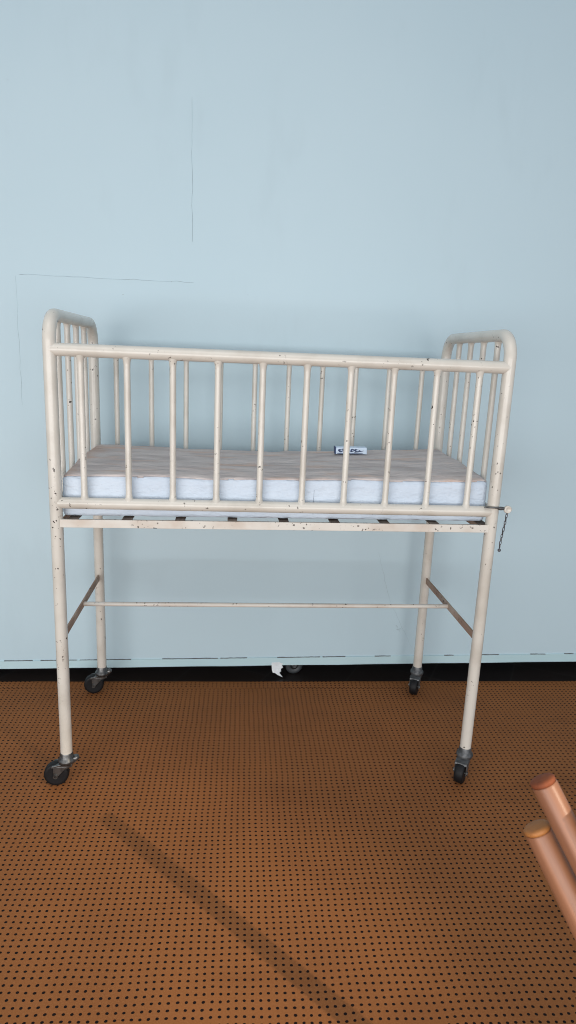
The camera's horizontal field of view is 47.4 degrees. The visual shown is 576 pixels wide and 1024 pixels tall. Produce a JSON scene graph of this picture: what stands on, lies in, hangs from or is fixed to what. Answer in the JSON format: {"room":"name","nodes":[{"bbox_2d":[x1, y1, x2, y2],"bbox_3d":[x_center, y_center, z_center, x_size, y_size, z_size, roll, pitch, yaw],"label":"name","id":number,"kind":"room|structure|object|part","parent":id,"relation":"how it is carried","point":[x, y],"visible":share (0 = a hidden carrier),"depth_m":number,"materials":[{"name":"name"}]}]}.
{"room":"hospital room","nodes":[
{"label":"hospital room","id":0,"kind":"room"},
{"bbox_2d":[0,0,575,660],"bbox_3d":[-0.042,-0.963,2.251,8.000,3.265,0.015,1,13,-5],"label":"wall","id":1,"kind":"structure","parent":0,"point":[392,178],"depth_m":2.28,"materials":[{"name":"blue paint"}]},
{"bbox_2d":[272,662,282,676],"bbox_3d":[-0.043,0.631,2.620,0.047,0.064,0.010,0,13,-8],"label":"paper scrap","id":2,"kind":"object","parent":1,"relation":"attached to","point":[276,666],"visible":1,"depth_m":2.62,"materials":[{"name":"white paper"}]},
{"bbox_2d":[0,653,575,668],"bbox_3d":[-0.106,0.593,2.613,8.000,0.081,0.007,1,13,-5],"label":"trim","id":3,"kind":"structure","parent":1,"relation":"attached to","point":[566,657],"depth_m":2.62,"materials":[{"name":"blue paint"}]},
{"bbox_2d":[0,662,575,1023],"bbox_3d":[0.128,1.356,-0.130,8.001,0.060,7.600,1,13,-5],"label":"floor","id":4,"kind":"structure","parent":0,"point":[204,855],"depth_m":1.71,"materials":[{"name":"brown carpet"}]},
{"bbox_2d":[42,308,516,784],"bbox_3d":[-0.060,0.098,2.084,1.315,1.349,0.639,1,13,-5],"label":"crib","id":5,"kind":"object","parent":4,"relation":"on","point":[57,771],"visible":0.89,"depth_m":1.80,"materials":[{"name":"beige metal"}]},
{"bbox_3d":[-0.645,0.036,2.035,0.034,1.255,0.574,1,13,-5],"label":"frame","id":6,"kind":"part","parent":5,"relation":"part of","materials":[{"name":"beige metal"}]},
{"bbox_3d":[-0.020,-0.013,1.798,1.200,0.031,0.030,1,13,-5],"label":"rail","id":7,"kind":"part","parent":5,"relation":"part of","materials":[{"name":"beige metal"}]},
{"bbox_3d":[-0.022,0.036,1.813,1.188,0.028,0.030,1,13,-5],"label":"angle rail","id":8,"kind":"part","parent":5,"relation":"part of","materials":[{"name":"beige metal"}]},
{"bbox_2d":[63,444,486,520],"bbox_3d":[-0.040,-0.106,2.043,1.183,0.149,0.484,1,13,-5],"label":"mattress","id":9,"kind":"object","parent":5,"relation":"on","point":[105,463],"visible":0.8,"depth_m":1.84,"materials":[{"name":"white fabric"}]},
{"bbox_2d":[334,446,366,453],"bbox_3d":[0.205,-0.204,2.162,0.106,0.022,0.037,1,13,-2],"label":"packet","id":10,"kind":"object","parent":9,"relation":"on","point":[337,449],"visible":0.79,"depth_m":2.14,"materials":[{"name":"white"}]},
{"bbox_3d":[-0.004,-0.399,1.707,1.200,0.033,0.033,1,13,-5],"label":"rail","id":11,"kind":"part","parent":5,"relation":"part of","materials":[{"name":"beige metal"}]},
{"bbox_3d":[0.550,0.060,2.143,0.034,1.255,0.574,1,13,-5],"label":"frame","id":12,"kind":"part","parent":5,"relation":"part of","materials":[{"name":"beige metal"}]},
{"bbox_3d":[0.605,0.054,1.847,0.018,0.122,0.010,1,13,-5],"label":"chain","id":13,"kind":"part","parent":5,"relation":"part of","materials":[{"name":"metal"}]},
{"bbox_3d":[0.614,-0.007,1.833,0.022,0.022,0.012,1,13,-5],"label":"pin knob","id":14,"kind":"part","parent":5,"relation":"part of","materials":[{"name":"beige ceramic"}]},
{"bbox_2d":[285,665,301,672],"bbox_3d":[0.024,0.615,2.668,0.072,0.085,0.040,-1,14,-13],"label":"wheel","id":15,"kind":"object","parent":4,"relation":"on","point":[290,668],"depth_m":2.66,"materials":[{"name":"rubber"}]},
{"bbox_2d":[523,819,575,940],"bbox_3d":[0.502,0.775,0.874,0.444,0.636,0.039,12,16,35],"label":"wooden pole","id":16,"kind":"object","parent":4,"relation":"on","point":[560,877],"visible":0.95,"depth_m":0.90,"materials":[{"name":"brown wood"}]},
{"bbox_2d":[530,773,575,875],"bbox_3d":[0.528,0.744,0.843,0.508,0.712,0.036,12,16,35],"label":"wooden pole","id":17,"kind":"object","parent":4,"relation":"on","point":[547,790],"visible":1,"depth_m":0.88,"materials":[{"name":"brown wood"}]}
]}

